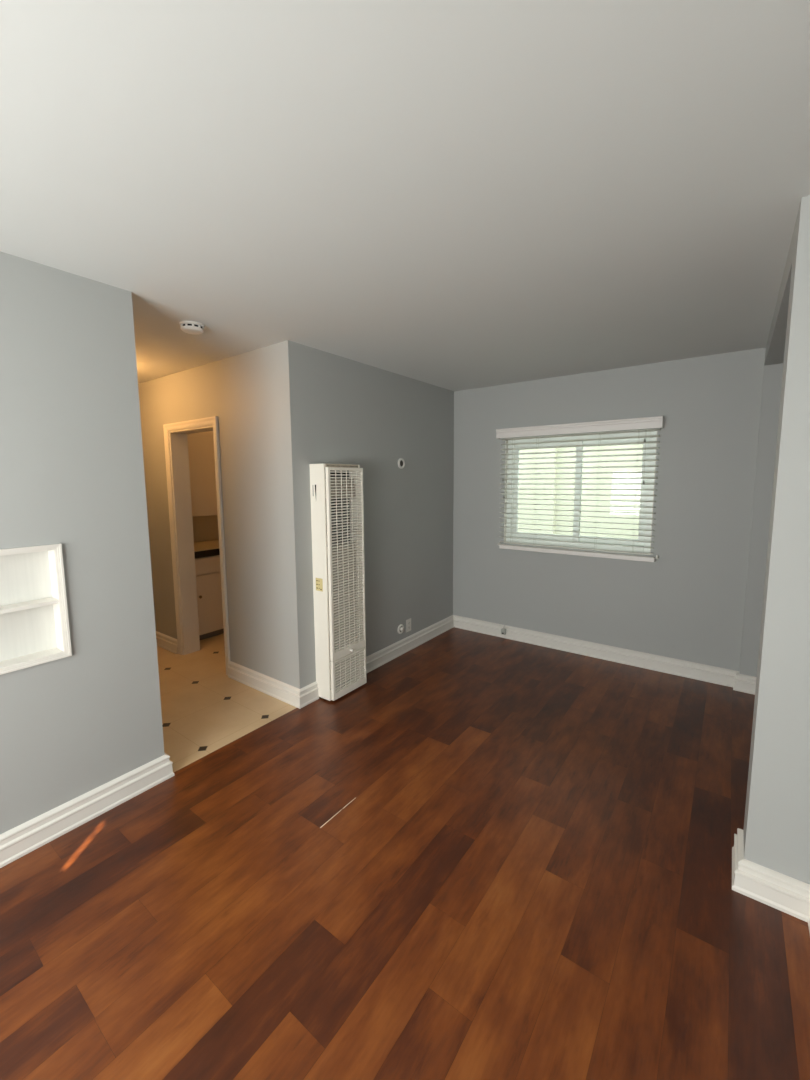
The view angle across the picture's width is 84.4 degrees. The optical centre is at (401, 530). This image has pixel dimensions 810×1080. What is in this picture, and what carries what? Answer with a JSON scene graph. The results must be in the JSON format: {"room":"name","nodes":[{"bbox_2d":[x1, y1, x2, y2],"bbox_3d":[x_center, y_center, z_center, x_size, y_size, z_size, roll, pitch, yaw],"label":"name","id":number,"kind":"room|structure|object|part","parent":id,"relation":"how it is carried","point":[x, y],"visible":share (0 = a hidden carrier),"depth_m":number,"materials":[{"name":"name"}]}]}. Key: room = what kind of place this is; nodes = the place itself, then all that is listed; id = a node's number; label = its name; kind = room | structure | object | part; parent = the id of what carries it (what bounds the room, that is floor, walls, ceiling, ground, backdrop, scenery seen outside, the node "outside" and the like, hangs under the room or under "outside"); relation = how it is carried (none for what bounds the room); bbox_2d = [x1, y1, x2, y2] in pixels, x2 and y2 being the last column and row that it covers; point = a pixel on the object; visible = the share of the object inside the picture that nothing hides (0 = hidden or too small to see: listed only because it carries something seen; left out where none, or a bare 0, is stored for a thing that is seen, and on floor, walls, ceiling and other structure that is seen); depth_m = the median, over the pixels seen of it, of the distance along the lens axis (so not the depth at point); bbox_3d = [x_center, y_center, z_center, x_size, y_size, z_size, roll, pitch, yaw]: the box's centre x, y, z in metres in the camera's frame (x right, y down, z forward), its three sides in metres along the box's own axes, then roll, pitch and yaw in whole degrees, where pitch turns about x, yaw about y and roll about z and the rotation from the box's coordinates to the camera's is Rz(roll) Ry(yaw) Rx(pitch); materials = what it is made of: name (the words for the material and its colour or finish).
{"room":"empty living room","nodes":[
{"label":"empty living room","id":0,"kind":"room"},
{"bbox_2d":[0,251,163,833],"bbox_3d":[-3.144,0.130,1.999,2.750,2.440,2.627,4,8,36],"label":"wall","id":1,"kind":"structure","parent":0,"point":[72,475],"depth_m":1.98,"materials":[{"name":"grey paint"}]},
{"bbox_2d":[0,544,71,674],"bbox_3d":[-1.723,0.336,1.692,0.104,0.501,0.734,4,8,36],"label":"wall niche","id":2,"kind":"object","parent":1,"relation":"attached to","point":[34,620],"visible":1,"depth_m":1.92,"materials":[{"name":"white paint"}]},
{"bbox_3d":[-1.762,0.333,1.720,0.008,0.475,0.708,4,8,36],"label":"panel","id":3,"kind":"part","parent":2,"relation":"part of","materials":[{"name":"white paint"}]},
{"bbox_2d":[0,597,58,613],"bbox_3d":[-1.726,0.337,1.694,0.080,0.016,0.684,4,8,36],"label":"shelf","id":4,"kind":"object","parent":2,"relation":"attached to","point":[20,604],"depth_m":1.89,"materials":[{"name":"white paint"}]},
{"bbox_2d":[0,752,174,867],"bbox_3d":[-3.115,1.281,2.133,2.780,0.123,2.657,4,8,36],"label":"baseboard","id":5,"kind":"structure","parent":1,"relation":"attached to","point":[25,838],"depth_m":2.04,"materials":[{"name":"white paint"}]},
{"bbox_2d":[192,515,218,541],"bbox_3d":[-1.990,-0.251,5.295,0.120,2.440,1.965,4,8,36],"label":"wall","id":6,"kind":"structure","parent":0,"point":[205,528],"depth_m":4.96,"materials":[{"name":"paint"}]},
{"bbox_2d":[187,431,217,516],"bbox_3d":[-1.991,-0.776,4.867,0.320,1.180,1.350,4,8,36],"label":"upper cabinet","id":7,"kind":"object","parent":6,"relation":"attached to","point":[200,445],"visible":0.03,"depth_m":4.56,"materials":[{"name":"paint"}]},
{"bbox_2d":[138,344,287,683],"bbox_3d":[-1.823,-0.091,3.873,2.630,2.440,0.138,4,8,36],"label":"wall","id":8,"kind":"structure","parent":0,"point":[241,390],"depth_m":3.32,"materials":[{"name":"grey paint"}]},
{"bbox_2d":[156,631,177,653],"bbox_3d":[-2.477,1.021,4.386,1.108,0.123,0.030,4,8,36],"label":"baseboard","id":9,"kind":"structure","parent":8,"relation":"attached to","point":[164,641],"depth_m":4.16,"materials":[{"name":"white paint"}]},
{"bbox_2d":[163,416,229,674],"bbox_3d":[-1.662,0.119,3.773,0.802,2.041,0.169,4,8,36],"label":"door frame","id":10,"kind":"structure","parent":8,"relation":"in","point":[175,434],"depth_m":3.92,"materials":[{"name":"white paint"}]},
{"bbox_2d":[228,661,318,708],"bbox_3d":[-0.988,1.124,3.382,0.858,0.123,0.178,4,8,36],"label":"baseboard","id":11,"kind":"structure","parent":8,"relation":"attached to","point":[299,698],"depth_m":3.23,"materials":[{"name":"white paint"}]},
{"bbox_2d":[157,633,296,772],"bbox_3d":[-1.455,1.135,4.399,2.750,0.120,3.023,4,8,36],"label":"floor tile","id":12,"kind":"structure","parent":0,"point":[204,710],"depth_m":3.12,"materials":[{"name":"beige tile"}]},
{"bbox_2d":[195,555,223,639],"bbox_3d":[-2.031,0.630,4.691,0.633,0.826,0.625,4,8,36],"label":"base cabinet","id":13,"kind":"object","parent":12,"relation":"on","point":[208,572],"visible":0.31,"depth_m":4.40,"materials":[{"name":"paint"}]},
{"bbox_2d":[194,539,219,558],"bbox_3d":[-1.865,0.155,4.884,0.615,0.072,1.350,4,8,36],"label":"countertop","id":14,"kind":"structure","parent":13,"relation":"on","point":[202,549],"depth_m":4.42,"materials":[{"name":"stone"}]},
{"bbox_3d":[-1.812,0.322,4.491,0.020,0.151,0.613,4,8,36],"label":"drawer","id":15,"kind":"part","parent":13,"relation":"part of","materials":[{"name":"paint"}]},
{"bbox_2d":[276,340,453,688],"bbox_3d":[-0.134,-0.100,3.844,0.120,2.440,2.103,4,8,36],"label":"wall","id":16,"kind":"structure","parent":0,"point":[333,409],"depth_m":3.64,"materials":[{"name":"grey paint"}]},
{"bbox_2d":[310,463,366,700],"bbox_3d":[-0.436,0.355,3.218,0.191,1.653,0.368,4,8,36],"label":"wall heater","id":17,"kind":"object","parent":16,"relation":"attached to","point":[336,490],"visible":0.99,"depth_m":3.15,"materials":[{"name":"beige metal"}]},
{"bbox_3d":[-0.574,-0.258,3.019,0.084,0.125,0.003,4,8,36],"label":"slot plate","id":18,"kind":"part","parent":17,"relation":"part of","materials":[{"name":"white metal"}]},
{"bbox_3d":[-0.388,0.225,3.177,0.026,1.339,0.351,4,8,36],"label":"panel","id":19,"kind":"part","parent":17,"relation":"part of","materials":[{"name":"white metal"}]},
{"bbox_2d":[330,470,363,650],"bbox_3d":[-0.382,0.207,3.174,0.013,1.260,0.313,4,8,36],"label":"grille","id":20,"kind":"object","parent":17,"relation":"attached to","point":[360,506],"depth_m":3.17,"materials":[{"name":"beige metal"}]},
{"bbox_3d":[-0.382,1.036,3.269,0.026,0.284,0.351,4,8,36],"label":"panel","id":21,"kind":"part","parent":17,"relation":"part of","materials":[{"name":"white metal"}]},
{"bbox_2d":[335,650,364,691],"bbox_3d":[-0.376,1.018,3.266,0.013,0.220,0.313,4,8,36],"label":"grille","id":22,"kind":"object","parent":17,"relation":"attached to","point":[361,667],"depth_m":3.26,"materials":[{"name":"beige metal"}]},
{"bbox_2d":[398,624,403,633],"bbox_3d":[0.001,0.881,4.006,0.025,0.086,0.086,4,8,36],"label":"outlet plate","id":23,"kind":"object","parent":16,"relation":"attached to","point":[400,627],"visible":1,"depth_m":4.00,"materials":[{"name":"white plastic"}]},
{"bbox_2d":[398,458,404,468],"bbox_3d":[0.001,-0.585,3.865,0.012,0.092,0.092,4,8,36],"label":"round wall plate","id":24,"kind":"object","parent":16,"relation":"attached to","point":[401,463],"visible":1,"depth_m":3.86,"materials":[{"name":"white plastic"}]},
{"bbox_2d":[406,618,410,632],"bbox_3d":[0.067,0.867,4.107,0.009,0.116,0.076,4,8,36],"label":"wall outlet","id":25,"kind":"object","parent":16,"relation":"attached to","point":[408,622],"visible":1,"depth_m":4.10,"materials":[{"name":"white plastic"}]},
{"bbox_2d":[0,627,809,1079],"bbox_3d":[0.557,1.472,1.294,4.200,0.121,5.650,4,8,36],"label":"floor","id":26,"kind":"structure","parent":0,"point":[487,857],"depth_m":1.64,"materials":[{"name":"red wood"}]},
{"bbox_2d":[0,0,809,390],"bbox_3d":[-0.570,-1.158,1.840,7.220,0.120,5.920,4,8,36],"label":"ceiling","id":27,"kind":"structure","parent":0,"point":[453,195],"depth_m":1.29,"materials":[{"name":"white paint"}]},
{"bbox_2d":[179,321,204,334],"bbox_3d":[-1.190,-1.153,2.544,0.132,0.041,0.132,4,8,36],"label":"smoke detector","id":28,"kind":"object","parent":27,"relation":"attached to","point":[190,327],"visible":1,"depth_m":2.51,"materials":[{"name":"white plastic"}]},
{"bbox_2d":[764,223,795,365],"bbox_3d":[2.010,-1.099,2.267,0.180,0.130,1.880,4,8,36],"label":"beam","id":29,"kind":"structure","parent":27,"relation":"attached to","point":[775,346],"depth_m":2.24,"materials":[{"name":"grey paint"}]},
{"bbox_2d":[453,347,765,670],"bbox_3d":[1.273,-0.150,4.195,6.680,2.440,0.140,4,8,36],"label":"wall","id":30,"kind":"structure","parent":0,"point":[687,604],"depth_m":3.59,"materials":[{"name":"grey paint"}]},
{"bbox_2d":[501,623,505,634],"bbox_3d":[1.010,0.960,4.402,0.044,0.110,0.052,4,8,36],"label":"phone jack","id":31,"kind":"object","parent":30,"relation":"attached to","point":[503,631],"visible":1,"depth_m":4.38,"materials":[{"name":"grey plastic"}]},
{"bbox_2d":[504,429,656,554],"bbox_3d":[1.531,-0.347,3.964,1.260,1.000,0.114,4,8,36],"label":"window","id":32,"kind":"structure","parent":30,"relation":"in","point":[529,536],"depth_m":3.93,"materials":[{"name":"plastic"}]},
{"bbox_3d":[1.327,-0.364,4.124,0.625,0.884,0.022,4,8,36],"label":"sash","id":33,"kind":"part","parent":32,"relation":"part of","materials":[{"name":"glass"}]},
{"bbox_2d":[496,416,663,561],"bbox_3d":[1.469,-0.355,3.880,1.378,1.129,0.090,4,8,36],"label":"blind","id":34,"kind":"object","parent":32,"relation":"attached to","point":[645,423],"visible":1,"depth_m":3.81,"materials":[{"name":"white plastic"}]},
{"bbox_3d":[1.045,-0.373,4.200,0.002,1.025,0.055,4,8,36],"label":"ladder cord","id":35,"kind":"part","parent":34,"relation":"part of","materials":[{"name":"white fabric"}]},
{"bbox_3d":[1.226,-0.359,4.067,0.002,1.025,0.055,4,8,36],"label":"ladder cord","id":36,"kind":"part","parent":34,"relation":"part of","materials":[{"name":"white fabric"}]},
{"bbox_3d":[1.486,0.188,3.939,1.314,0.037,0.052,4,8,36],"label":"rail","id":37,"kind":"part","parent":34,"relation":"part of","materials":[{"name":"white plastic"}]},
{"bbox_3d":[1.648,-0.327,3.756,0.002,1.025,0.055,4,8,36],"label":"ladder cord","id":38,"kind":"part","parent":34,"relation":"part of","materials":[{"name":"fabric"}]},
{"bbox_3d":[1.881,-0.309,3.585,0.002,1.025,0.055,4,8,36],"label":"ladder cord","id":39,"kind":"part","parent":34,"relation":"part of","materials":[{"name":"white fabric"}]},
{"bbox_3d":[1.782,-0.333,3.820,0.569,0.884,0.022,4,8,36],"label":"sash","id":40,"kind":"part","parent":32,"relation":"part of","materials":[{"name":"glass"}]},
{"bbox_2d":[739,363,783,676],"bbox_3d":[2.563,0.026,3.135,0.180,2.310,0.050,4,8,36],"label":"wall","id":41,"kind":"structure","parent":0,"point":[772,376],"depth_m":3.13,"materials":[{"name":"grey paint"}]},
{"bbox_2d":[366,615,756,694],"bbox_3d":[1.131,1.111,3.367,2.625,0.123,1.590,4,8,36],"label":"baseboard","id":42,"kind":"structure","parent":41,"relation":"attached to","point":[707,673],"depth_m":3.87,"materials":[{"name":"white paint"}]},
{"bbox_2d":[743,195,809,883],"bbox_3d":[1.423,0.146,1.569,0.215,2.440,0.170,4,8,36],"label":"wall column","id":43,"kind":"structure","parent":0,"point":[776,831],"depth_m":1.55,"materials":[{"name":"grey paint"}]},
{"bbox_3d":[0.487,0.327,0.033,0.120,2.440,3.770,4,8,36],"label":"wall","id":44,"kind":"structure","parent":0,"visible":0},
{"bbox_2d":[732,828,809,932],"bbox_3d":[0.358,1.466,0.283,0.245,0.123,3.800,4,8,36],"label":"baseboard","id":45,"kind":"structure","parent":44,"relation":"attached to","point":[784,893],"depth_m":1.63,"materials":[{"name":"white paint"}]},
{"label":"outside","id":46,"kind":"structure","parent":0,"visible":0},
{"bbox_3d":[2.869,1.283,6.276,14.000,0.100,4.810,4,8,36],"label":"ground","id":47,"kind":"structure","parent":46,"visible":0},
{"bbox_2d":[518,444,642,538],"bbox_3d":[3.303,-0.029,5.884,11.000,2.590,0.250,4,8,36],"label":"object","id":48,"kind":"structure","parent":47,"relation":"on","point":[545,527],"depth_m":6.29,"materials":[{"name":"paint"},{"name":"glass"}]}
]}

